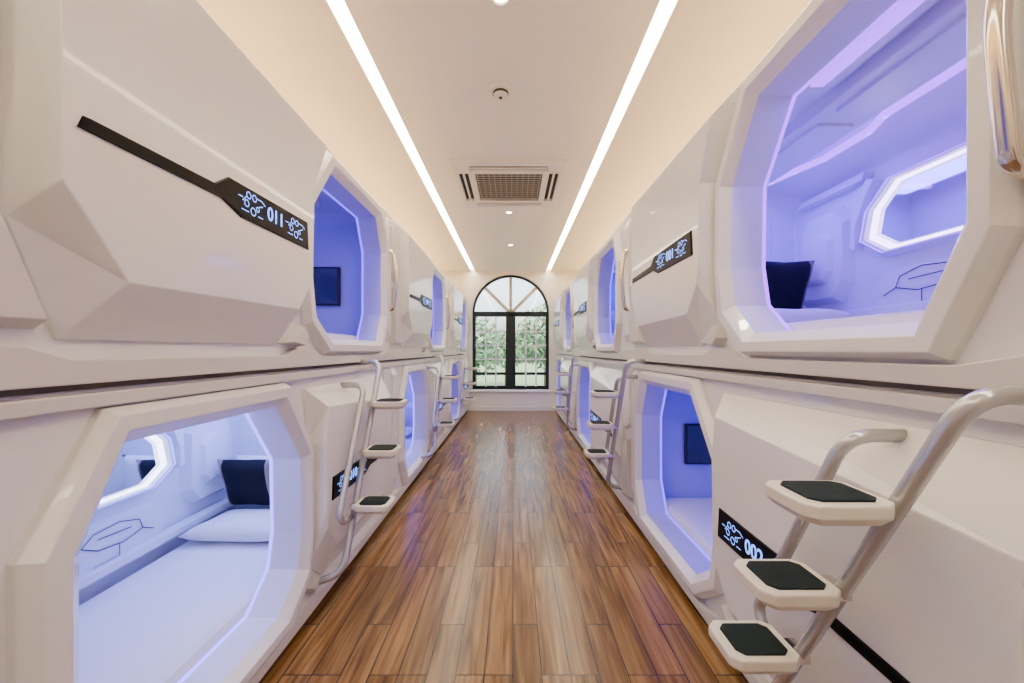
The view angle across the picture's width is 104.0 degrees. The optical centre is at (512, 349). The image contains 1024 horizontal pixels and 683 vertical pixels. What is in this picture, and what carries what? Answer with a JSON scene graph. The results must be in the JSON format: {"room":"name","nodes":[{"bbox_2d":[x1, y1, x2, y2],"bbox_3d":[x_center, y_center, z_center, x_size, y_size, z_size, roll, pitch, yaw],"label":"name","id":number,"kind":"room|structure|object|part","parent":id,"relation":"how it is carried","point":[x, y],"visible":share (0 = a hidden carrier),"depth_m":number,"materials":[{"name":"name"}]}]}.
{"room":"capsule hotel","nodes":[
{"label":"capsule hotel","id":0,"kind":"room"},
{"bbox_2d":[196,0,810,270],"bbox_3d":[-0.035,-1.780,3.225,4.330,0.200,11.050,0,0,0],"label":"ceiling","id":1,"kind":"structure","parent":0,"point":[567,65],"depth_m":2.59,"materials":[{"name":"white paint"}]},
{"bbox_2d":[329,0,473,268],"bbox_3d":[-0.855,-1.720,3.075,0.076,0.040,10.710,0,0,0],"label":"recessed light","id":2,"kind":"object","parent":1,"relation":"in","point":[339,6],"visible":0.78,"depth_m":2.68,"materials":[{"name":"white plastic"}]},
{"bbox_2d":[489,82,511,100],"bbox_3d":[-0.080,-1.651,2.580,0.144,0.058,0.144,0,0,0],"label":"smoke detector","id":3,"kind":"object","parent":1,"relation":"attached to","point":[500,91],"visible":1,"depth_m":2.55,"materials":[{"name":"white plastic"}]},
{"bbox_2d":[490,0,510,6],"bbox_3d":[-0.060,-1.677,1.900,0.110,0.007,0.110,0,0,0],"label":"recessed light","id":4,"kind":"object","parent":1,"relation":"in","point":[499,3],"visible":1,"depth_m":1.93,"materials":[{"name":"white"}]},
{"bbox_2d":[449,159,567,207],"bbox_3d":[-0.040,-1.662,4.080,1.040,0.035,1.120,0,0,0],"label":"air conditioner","id":5,"kind":"object","parent":1,"relation":"attached to","point":[481,183],"depth_m":3.95,"materials":[{"name":"white plastic"}]},
{"bbox_2d":[547,0,674,268],"bbox_3d":[0.750,-1.720,3.075,0.076,0.040,10.710,0,0,0],"label":"recessed light","id":6,"kind":"object","parent":1,"relation":"in","point":[664,7],"visible":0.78,"depth_m":2.67,"materials":[{"name":"white"}]},
{"bbox_2d":[259,411,748,682],"bbox_3d":[-0.035,1.350,3.175,4.330,0.100,11.150,0,0,0],"label":"floor","id":7,"kind":"structure","parent":0,"point":[509,557],"depth_m":2.15,"materials":[{"name":"brown wood"}]},
{"bbox_2d":[0,360,392,682],"bbox_3d":[-1.470,0.689,1.870,1.159,1.223,2.660,0,0,0],"label":"pod","id":8,"kind":"object","parent":7,"relation":"on","point":[100,483],"visible":0.78,"depth_m":1.65,"materials":[{"name":"white plastic"}]},
{"bbox_2d":[80,518,153,568],"bbox_3d":[-1.868,0.902,1.830,0.001,0.179,0.505,0,0,0],"label":"art","id":9,"kind":"object","parent":8,"relation":"attached to","point":[82,549],"depth_m":1.88},
{"bbox_3d":[-1.900,0.910,1.750,0.050,0.230,0.860,0,0,0],"label":"panel","id":10,"kind":"part","parent":8,"relation":"part of","materials":[{"name":"white plastic"}]},
{"bbox_2d":[98,433,174,507],"bbox_3d":[-1.895,0.539,1.791,0.060,0.388,0.934,0,0,0],"label":"mirror","id":11,"kind":"object","parent":8,"relation":"attached to","point":[145,465],"depth_m":2.04,"materials":[{"name":"white mirror"}]},
{"bbox_3d":[-1.498,1.137,1.700,0.725,0.115,2.120,0,0,0],"label":"mattress","id":12,"kind":"part","parent":8,"relation":"part of","materials":[{"name":"white fabric"}]},
{"bbox_3d":[-1.897,0.490,2.211,0.055,0.348,0.139,0,0,0],"label":"panel","id":13,"kind":"part","parent":8,"relation":"part of","materials":[{"name":"white plastic"}]},
{"bbox_2d":[0,0,397,390],"bbox_3d":[-1.470,-0.509,1.870,1.159,1.172,2.660,0,0,0],"label":"pod","id":14,"kind":"object","parent":8,"relation":"on","point":[165,211],"visible":1,"depth_m":1.04,"materials":[{"name":"white plastic"}]},
{"bbox_2d":[313,267,340,305],"bbox_3d":[-1.570,-0.493,3.099,0.460,0.300,0.035,0,0,0],"label":"television","id":15,"kind":"object","parent":14,"relation":"attached to","point":[326,280],"visible":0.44,"depth_m":3.08,"materials":[{"name":"black"}]},
{"bbox_3d":[-1.498,-0.051,2.040,0.725,0.115,2.120,0,0,0],"label":"mattress","id":16,"kind":"part","parent":14,"relation":"part of","materials":[{"name":"white fabric"}]},
{"bbox_3d":[-0.978,-0.513,2.465,0.055,1.070,1.250,0,0,0],"label":"opening frame","id":17,"kind":"part","parent":14,"relation":"part of","materials":[{"name":"white plastic"}]},
{"bbox_3d":[-0.985,-0.553,3.154,0.030,0.980,0.073,0,0,0],"label":"edge post","id":18,"kind":"part","parent":14,"relation":"part of","materials":[{"name":"white plastic"}]},
{"bbox_3d":[-0.953,-0.545,3.140,0.103,0.507,0.033,0,0,0],"label":"grab handle","id":19,"kind":"part","parent":14,"relation":"part of","materials":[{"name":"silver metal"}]},
{"bbox_3d":[-1.895,0.645,2.480,0.060,0.560,0.360,0,0,0],"label":"panel","id":20,"kind":"part","parent":8,"relation":"part of","materials":[{"name":"white plastic"}]},
{"bbox_3d":[-1.860,0.653,2.480,0.050,0.325,0.209,0,0,0],"label":"panel","id":21,"kind":"part","parent":8,"relation":"part of","materials":[{"name":"white plastic"}]},
{"bbox_2d":[178,509,270,541],"bbox_3d":[-1.530,1.027,2.360,0.580,0.124,0.379,0,0,0],"label":"pillow","id":22,"kind":"object","parent":8,"relation":"on","point":[236,525],"visible":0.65,"depth_m":2.21,"materials":[{"name":"white fabric"}]},
{"bbox_2d":[217,459,269,504],"bbox_3d":[-1.645,0.830,2.510,0.340,0.320,0.174,0,0,0],"label":"throw cushion","id":23,"kind":"object","parent":22,"relation":"on","point":[245,481],"visible":0.84,"depth_m":2.45,"materials":[{"name":"black fabric"}]},
{"bbox_2d":[234,455,268,459],"bbox_3d":[-1.530,0.865,2.659,0.581,0.365,0.167,0,0,0],"label":"pillow","id":24,"kind":"object","parent":8,"relation":"on","point":[237,457],"visible":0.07,"depth_m":2.60,"materials":[{"name":"white fabric"}]},
{"bbox_3d":[-0.953,0.670,2.433,0.105,0.990,1.063,0,0,0],"label":"panel","id":25,"kind":"part","parent":8,"relation":"part of","materials":[{"name":"white plastic"}]},
{"bbox_2d":[318,359,407,584],"bbox_3d":[-0.821,0.612,2.255,0.368,1.109,0.624,0,0,0],"label":"step ladder","id":26,"kind":"object","parent":8,"relation":"attached to","point":[367,504],"visible":0.98,"depth_m":2.16,"materials":[{"name":"white metal"}]},
{"bbox_3d":[-0.914,0.537,2.126,0.171,0.707,0.360,0,0,0],"label":"rail","id":27,"kind":"part","parent":26,"relation":"part of","materials":[{"name":"white metal"}]},
{"bbox_2d":[386,356,448,507],"bbox_3d":[-1.470,0.689,4.530,1.159,1.223,2.660,0,0,0],"label":"pod","id":28,"kind":"object","parent":7,"relation":"on","point":[411,380],"visible":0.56,"depth_m":4.38,"materials":[{"name":"white plastic"}]},
{"bbox_3d":[-0.985,0.635,3.304,0.030,0.980,0.167,0,0,0],"label":"edge post","id":29,"kind":"part","parent":28,"relation":"part of","materials":[{"name":"white plastic"}]},
{"bbox_2d":[405,402,412,427],"bbox_3d":[-1.530,0.865,5.319,0.581,0.365,0.167,0,0,0],"label":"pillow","id":30,"kind":"object","parent":28,"relation":"on","point":[409,407],"visible":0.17,"depth_m":5.27,"materials":[{"name":"white fabric"}]},
{"bbox_2d":[405,427,412,435],"bbox_3d":[-1.530,1.027,5.020,0.580,0.124,0.379,0,0,0],"label":"pillow","id":31,"kind":"object","parent":28,"relation":"on","point":[408,430],"visible":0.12,"depth_m":4.93,"materials":[{"name":"white fabric"}]},
{"bbox_3d":[-1.498,1.137,4.360,0.725,0.115,2.120,0,0,0],"label":"mattress","id":32,"kind":"part","parent":28,"relation":"part of","materials":[{"name":"white"}]},
{"bbox_3d":[-0.978,0.675,4.018,0.055,1.070,1.135,0,0,0],"label":"opening frame","id":33,"kind":"part","parent":28,"relation":"part of","materials":[{"name":"white plastic"}]},
{"bbox_2d":[388,214,450,359],"bbox_3d":[-1.470,-0.509,4.530,1.159,1.172,2.660,0,0,0],"label":"pod","id":34,"kind":"object","parent":28,"relation":"on","point":[419,325],"visible":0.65,"depth_m":3.77,"materials":[{"name":"white plastic"}]},
{"bbox_3d":[-0.953,-0.555,4.068,0.105,1.065,1.266,0,0,0],"label":"panel","id":35,"kind":"part","parent":34,"relation":"part of","materials":[{"name":"white plastic"}]},
{"bbox_3d":[-0.978,-0.513,5.125,0.055,1.070,1.250,0,0,0],"label":"opening frame","id":36,"kind":"part","parent":34,"relation":"part of","materials":[{"name":"white plastic"}]},
{"bbox_3d":[-0.953,-0.545,5.800,0.103,0.507,0.033,0,0,0],"label":"grab handle","id":37,"kind":"part","parent":34,"relation":"part of","materials":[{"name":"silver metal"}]},
{"bbox_3d":[-0.953,0.670,5.093,0.105,0.990,1.063,0,0,0],"label":"panel","id":38,"kind":"part","parent":28,"relation":"part of","materials":[{"name":"white plastic"}]},
{"bbox_2d":[420,355,458,458],"bbox_3d":[-0.821,0.612,4.535,0.368,1.109,0.624,0,0,0],"label":"step ladder","id":39,"kind":"object","parent":28,"relation":"attached to","point":[444,424],"visible":0.98,"depth_m":4.45,"materials":[{"name":"white metal"}]},
{"bbox_3d":[-0.916,0.612,4.535,0.178,1.109,0.624,0,0,0],"label":"rail","id":40,"kind":"part","parent":39,"relation":"part of","materials":[{"name":"white metal"}]},
{"bbox_3d":[-0.914,0.537,4.406,0.171,0.707,0.360,0,0,0],"label":"rail","id":41,"kind":"part","parent":39,"relation":"part of","materials":[{"name":"white metal"}]},
{"bbox_2d":[444,354,468,435],"bbox_3d":[-1.470,0.689,7.190,1.159,1.223,2.660,0,0,0],"label":"pod","id":42,"kind":"object","parent":7,"relation":"on","point":[453,368],"visible":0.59,"depth_m":7.14,"materials":[{"name":"white plastic"}]},
{"bbox_3d":[-0.978,0.675,6.678,0.055,1.070,1.135,0,0,0],"label":"opening frame","id":43,"kind":"part","parent":42,"relation":"part of","materials":[{"name":"white plastic"}]},
{"bbox_2d":[445,276,469,354],"bbox_3d":[-1.470,-0.509,7.190,1.159,1.172,2.660,0,0,0],"label":"pod","id":44,"kind":"object","parent":42,"relation":"on","point":[458,331],"visible":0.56,"depth_m":6.49,"materials":[{"name":"white plastic"}]},
{"bbox_3d":[-0.953,-0.555,6.728,0.105,1.065,1.266,0,0,0],"label":"panel","id":45,"kind":"part","parent":44,"relation":"part of","materials":[{"name":"white plastic"}]},
{"bbox_3d":[-0.978,-0.513,7.785,0.055,1.070,1.250,0,0,0],"label":"opening frame","id":46,"kind":"part","parent":44,"relation":"part of","materials":[{"name":"white plastic"}]},
{"bbox_3d":[-0.953,-0.545,8.460,0.103,0.507,0.033,0,0,0],"label":"grab handle","id":47,"kind":"part","parent":44,"relation":"part of","materials":[{"name":"silver metal"}]},
{"bbox_3d":[-0.953,0.670,7.753,0.105,0.990,1.063,0,0,0],"label":"panel","id":48,"kind":"part","parent":42,"relation":"part of","materials":[{"name":"white plastic"}]},
{"bbox_2d":[453,353,476,420],"bbox_3d":[-0.821,0.612,6.835,0.368,1.109,0.624,0,0,0],"label":"step ladder","id":49,"kind":"object","parent":42,"relation":"attached to","point":[464,368],"visible":0.99,"depth_m":6.75,"materials":[{"name":"white metal"}]},
{"bbox_3d":[-0.916,0.612,6.835,0.178,1.109,0.624,0,0,0],"label":"rail","id":50,"kind":"part","parent":49,"relation":"part of","materials":[{"name":"white metal"}]},
{"bbox_3d":[-0.914,0.537,6.706,0.171,0.707,0.360,0,0,0],"label":"rail","id":51,"kind":"part","parent":49,"relation":"part of","materials":[{"name":"white metal"}]},
{"bbox_2d":[556,354,577,437],"bbox_3d":[1.400,0.689,7.050,1.159,1.223,2.660,0,0,0],"label":"pod","id":52,"kind":"object","parent":7,"relation":"on","point":[563,361],"visible":0.2,"depth_m":6.45,"materials":[{"name":"white plastic"}]},
{"bbox_3d":[0.907,0.675,7.645,0.055,1.070,1.250,0,0,0],"label":"opening frame","id":53,"kind":"part","parent":52,"relation":"part of","materials":[{"name":"white plastic"}]},
{"bbox_2d":[554,279,577,354],"bbox_3d":[1.400,-0.509,7.050,1.159,1.172,2.660,0,0,0],"label":"pod","id":54,"kind":"object","parent":52,"relation":"on","point":[564,332],"visible":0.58,"depth_m":7.00,"materials":[{"name":"white plastic"}]},
{"bbox_3d":[0.882,-0.555,7.533,0.105,1.065,1.224,0,0,0],"label":"panel","id":55,"kind":"part","parent":54,"relation":"part of","materials":[{"name":"white plastic"}]},
{"bbox_3d":[0.907,-0.513,6.565,0.055,1.070,1.050,0,0,0],"label":"opening frame","id":56,"kind":"part","parent":54,"relation":"part of","materials":[{"name":"white plastic"}]},
{"bbox_3d":[0.883,-0.545,5.780,0.103,0.507,0.033,0,0,0],"label":"grab handle","id":57,"kind":"part","parent":54,"relation":"part of","materials":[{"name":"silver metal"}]},
{"bbox_3d":[0.882,0.670,6.509,0.105,0.990,1.107,0,0,0],"label":"panel","id":58,"kind":"part","parent":52,"relation":"part of","materials":[{"name":"white plastic"}]},
{"bbox_2d":[553,354,584,430],"bbox_3d":[0.751,0.612,5.465,0.368,1.109,0.624,0,0,0],"label":"step ladder","id":59,"kind":"object","parent":52,"relation":"on","point":[569,374],"visible":0.98,"depth_m":5.43,"materials":[{"name":"white metal"}]},
{"bbox_3d":[0.845,0.537,5.594,0.171,0.707,0.360,0,0,0],"label":"rail","id":60,"kind":"part","parent":59,"relation":"part of","materials":[{"name":"white metal"}]},
{"bbox_3d":[0.846,0.612,5.465,0.178,1.109,0.624,0,0,0],"label":"rail","id":61,"kind":"part","parent":59,"relation":"part of","materials":[{"name":"white metal"}]},
{"bbox_2d":[576,356,634,513],"bbox_3d":[1.400,0.689,4.390,1.159,1.223,2.660,0,0,0],"label":"pod","id":62,"kind":"object","parent":7,"relation":"on","point":[592,373],"visible":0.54,"depth_m":3.71,"materials":[{"name":"white plastic"}]},
{"bbox_3d":[0.907,0.675,4.985,0.055,1.070,1.250,0,0,0],"label":"opening frame","id":63,"kind":"part","parent":62,"relation":"part of","materials":[{"name":"white plastic"}]},
{"bbox_2d":[574,212,634,359],"bbox_3d":[1.400,-0.509,4.390,1.159,1.172,2.660,0,0,0],"label":"pod","id":64,"kind":"object","parent":62,"relation":"on","point":[601,286],"visible":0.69,"depth_m":4.26,"materials":[{"name":"white plastic"}]},
{"bbox_3d":[0.882,-0.555,4.873,0.105,1.065,1.224,0,0,0],"label":"panel","id":65,"kind":"part","parent":64,"relation":"part of","materials":[{"name":"white plastic"}]},
{"bbox_3d":[0.907,-0.513,3.905,0.055,1.070,1.050,0,0,0],"label":"opening frame","id":66,"kind":"part","parent":64,"relation":"part of","materials":[{"name":"white plastic"}]},
{"bbox_2d":[611,311,615,333],"bbox_3d":[1.460,-0.323,5.181,0.581,0.365,0.167,0,0,0],"label":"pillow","id":67,"kind":"object","parent":64,"relation":"on","point":[613,313],"visible":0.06,"depth_m":5.12,"materials":[{"name":"white fabric"}]},
{"bbox_3d":[0.883,-0.545,3.120,0.103,0.507,0.033,0,0,0],"label":"grab handle","id":68,"kind":"part","parent":64,"relation":"part of","materials":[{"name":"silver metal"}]},
{"bbox_3d":[0.915,-0.553,3.193,0.030,0.980,0.213,0,0,0],"label":"edge post","id":69,"kind":"part","parent":64,"relation":"part of","materials":[{"name":"white plastic"}]},
{"bbox_3d":[0.882,0.670,3.849,0.105,0.990,1.107,0,0,0],"label":"panel","id":70,"kind":"part","parent":62,"relation":"part of","materials":[{"name":"white plastic"}]},
{"bbox_2d":[584,358,649,489],"bbox_3d":[0.751,0.612,3.025,0.368,1.109,0.624,0,0,0],"label":"step ladder","id":71,"kind":"object","parent":62,"relation":"attached to","point":[613,394],"visible":1,"depth_m":2.98,"materials":[{"name":"white metal"}]},
{"bbox_3d":[0.845,0.537,3.154,0.171,0.707,0.360,0,0,0],"label":"rail","id":72,"kind":"part","parent":71,"relation":"part of","materials":[{"name":"white metal"}]},
{"bbox_3d":[0.846,0.612,3.025,0.178,1.109,0.624,0,0,0],"label":"rail","id":73,"kind":"part","parent":71,"relation":"part of","materials":[{"name":"white metal"}]},
{"bbox_2d":[630,362,1023,682],"bbox_3d":[1.400,0.689,1.730,1.159,1.223,2.660,0,0,0],"label":"pod","id":74,"kind":"object","parent":7,"relation":"on","point":[942,601],"visible":0.82,"depth_m":1.01,"materials":[{"name":"white plastic"}]},
{"bbox_3d":[0.915,0.635,3.014,0.030,0.980,0.073,0,0,0],"label":"edge post","id":75,"kind":"part","parent":74,"relation":"part of","materials":[{"name":"white plastic"}]},
{"bbox_3d":[0.907,0.675,2.325,0.055,1.070,1.250,0,0,0],"label":"opening frame","id":76,"kind":"part","parent":74,"relation":"part of","materials":[{"name":"white plastic"}]},
{"bbox_3d":[1.427,1.137,1.900,0.725,0.115,2.120,0,0,0],"label":"mattress","id":77,"kind":"part","parent":74,"relation":"part of","materials":[{"name":"white fabric"}]},
{"bbox_2d":[684,423,711,463],"bbox_3d":[1.500,0.695,2.959,0.460,0.300,0.035,0,0,0],"label":"television","id":78,"kind":"object","parent":74,"relation":"attached to","point":[696,451],"visible":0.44,"depth_m":2.94,"materials":[{"name":"black"}]},
{"bbox_2d":[629,0,1023,389],"bbox_3d":[1.400,-0.509,1.730,1.159,1.172,2.660,0,0,0],"label":"pod","id":79,"kind":"object","parent":74,"relation":"on","point":[879,144],"visible":0.99,"depth_m":1.63,"materials":[{"name":"white plastic"}]},
{"bbox_3d":[0.882,-0.555,2.213,0.105,1.065,1.224,0,0,0],"label":"panel","id":80,"kind":"part","parent":79,"relation":"part of","materials":[{"name":"white plastic"}]},
{"bbox_2d":[774,308,853,322],"bbox_3d":[1.460,-0.159,2.220,0.580,0.124,0.379,0,0,0],"label":"pillow","id":81,"kind":"object","parent":79,"relation":"on","point":[788,315],"visible":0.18,"depth_m":2.05,"materials":[{"name":"white fabric"}]},
{"bbox_2d":[765,260,814,308],"bbox_3d":[1.575,-0.358,2.370,0.340,0.320,0.174,0,0,0],"label":"throw cushion","id":82,"kind":"object","parent":81,"relation":"on","point":[788,282],"visible":0.57,"depth_m":2.31,"materials":[{"name":"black fabric"}]},
{"bbox_3d":[1.790,-0.535,2.340,0.050,0.325,0.209,0,0,0],"label":"panel","id":83,"kind":"part","parent":79,"relation":"part of","materials":[{"name":"white plastic"}]},
{"bbox_3d":[1.825,-0.543,2.340,0.060,0.560,0.360,0,0,0],"label":"panel","id":84,"kind":"part","parent":79,"relation":"part of","materials":[{"name":"white plastic"}]},
{"bbox_3d":[1.825,-0.895,2.300,0.060,0.035,0.517,0,0,0],"label":"panel","id":85,"kind":"part","parent":79,"relation":"part of","materials":[{"name":"white plastic"}]},
{"bbox_3d":[1.427,-0.051,1.560,0.725,0.115,2.120,0,0,0],"label":"mattress","id":86,"kind":"part","parent":79,"relation":"part of","materials":[{"name":"white fabric"}]},
{"bbox_3d":[1.827,-0.698,2.071,0.055,0.348,0.139,0,0,0],"label":"panel","id":87,"kind":"part","parent":79,"relation":"part of","materials":[{"name":"white plastic"}]},
{"bbox_2d":[810,0,924,86],"bbox_3d":[1.170,-1.018,1.640,0.050,0.010,1.000,0,0,0],"label":"lamp","id":88,"kind":"object","parent":79,"relation":"on","point":[903,10],"depth_m":1.31,"materials":[{"name":"purple"}]},
{"bbox_3d":[1.830,-0.278,1.610,0.050,0.230,0.860,0,0,0],"label":"panel","id":89,"kind":"part","parent":79,"relation":"part of","materials":[{"name":"white plastic"}]},
{"bbox_2d":[861,143,965,257],"bbox_3d":[1.825,-0.649,1.651,0.060,0.388,0.934,0,0,0],"label":"mirror","id":90,"kind":"object","parent":79,"relation":"attached to","point":[920,207],"depth_m":1.81,"materials":[{"name":"white mirror"}]},
{"bbox_2d":[883,261,946,300],"bbox_3d":[1.798,-0.286,1.690,0.001,0.179,0.505,0,0,0],"label":"art","id":91,"kind":"object","parent":79,"relation":"attached to","point":[946,261],"depth_m":1.76},
{"bbox_3d":[0.883,-0.545,0.700,0.103,0.507,0.033,0,0,0],"label":"grab handle","id":92,"kind":"part","parent":79,"relation":"part of","materials":[{"name":"silver metal"}]},
{"bbox_2d":[709,384,1023,682],"bbox_3d":[0.751,0.612,0.971,0.368,1.109,0.624,0,0,0],"label":"step ladder","id":93,"kind":"object","parent":74,"relation":"attached to","point":[781,583],"visible":1,"depth_m":0.90,"materials":[{"name":"grey paint"}]},
{"bbox_3d":[0.845,0.537,1.100,0.171,0.707,0.360,0,0,0],"label":"rail","id":94,"kind":"part","parent":93,"relation":"part of","materials":[{"name":"white metal"}]},
{"bbox_2d":[441,269,578,406],"bbox_3d":[-0.035,-0.250,8.650,4.330,3.100,0.200,0,0,0],"label":"wall","id":95,"kind":"structure","parent":0,"point":[552,284],"depth_m":8.55,"materials":[{"name":"white paint"}]},
{"bbox_2d":[472,275,548,388],"bbox_3d":[-0.050,-0.383,8.665,1.648,2.463,0.070,0,0,0],"label":"frame","id":96,"kind":"object","parent":95,"relation":"attached to","point":[506,276],"visible":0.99,"depth_m":8.63,"materials":[{"name":"black metal"}]},
{"bbox_2d":[475,317,545,386],"bbox_3d":[-0.050,0.030,8.639,1.520,1.520,0.022,0,0,0],"label":"muntins","id":97,"kind":"object","parent":95,"relation":"attached to","point":[485,331],"visible":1,"depth_m":8.63,"materials":[{"name":"white"}]},
{"bbox_2d":[469,390,551,391],"bbox_3d":[-0.050,0.874,8.555,1.770,0.043,0.110,0,0,0],"label":"window sill","id":98,"kind":"structure","parent":95,"relation":"attached to","point":[469,390],"depth_m":8.50,"materials":[{"name":"white"}]},
{"bbox_2d":[467,407,554,410],"bbox_3d":[-0.035,1.255,8.542,1.930,0.090,0.014,0,0,0],"label":"baseboard","id":99,"kind":"structure","parent":95,"relation":"attached to","point":[469,408],"depth_m":8.54,"materials":[{"name":"white wood"}]},
{"bbox_2d":[484,277,537,311],"bbox_3d":[-0.050,-1.175,8.655,1.174,0.820,0.050,0,0,0],"label":"muntins","id":100,"kind":"object","parent":95,"relation":"attached to","point":[535,288],"visible":1,"depth_m":8.63,"materials":[{"name":"beige"}]},
{"label":"outside","id":101,"kind":"structure","parent":0,"visible":0},
{"bbox_2d":[477,363,543,384],"bbox_3d":[0.000,1.625,29.425,60.000,0.050,41.150,0,0,0],"label":"lawn","id":102,"kind":"structure","parent":101,"point":[490,379],"depth_m":23.28,"materials":[{"name":"green"}]},
{"bbox_2d":[476,317,503,384],"bbox_3d":[-1.245,0.228,12.404,1.941,2.725,1.929,0,0,0],"label":"tree","id":103,"kind":"object","parent":102,"relation":"on","point":[481,336],"visible":0.43,"depth_m":12.17,"materials":[{"name":"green plant"}]},
{"bbox_2d":[478,328,532,384],"bbox_3d":[-0.313,0.317,17.517,2.510,2.548,2.328,0,0,0],"label":"tree","id":104,"kind":"object","parent":102,"relation":"on","point":[522,356],"visible":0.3,"depth_m":17.34,"materials":[{"name":"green plant"}]},
{"bbox_2d":[516,303,545,384],"bbox_3d":[1.105,0.000,13.370,2.032,3.181,2.133,0,0,0],"label":"tree","id":105,"kind":"object","parent":102,"relation":"on","point":[540,341],"visible":0.44,"depth_m":13.16,"materials":[{"name":"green plant"}]}
]}

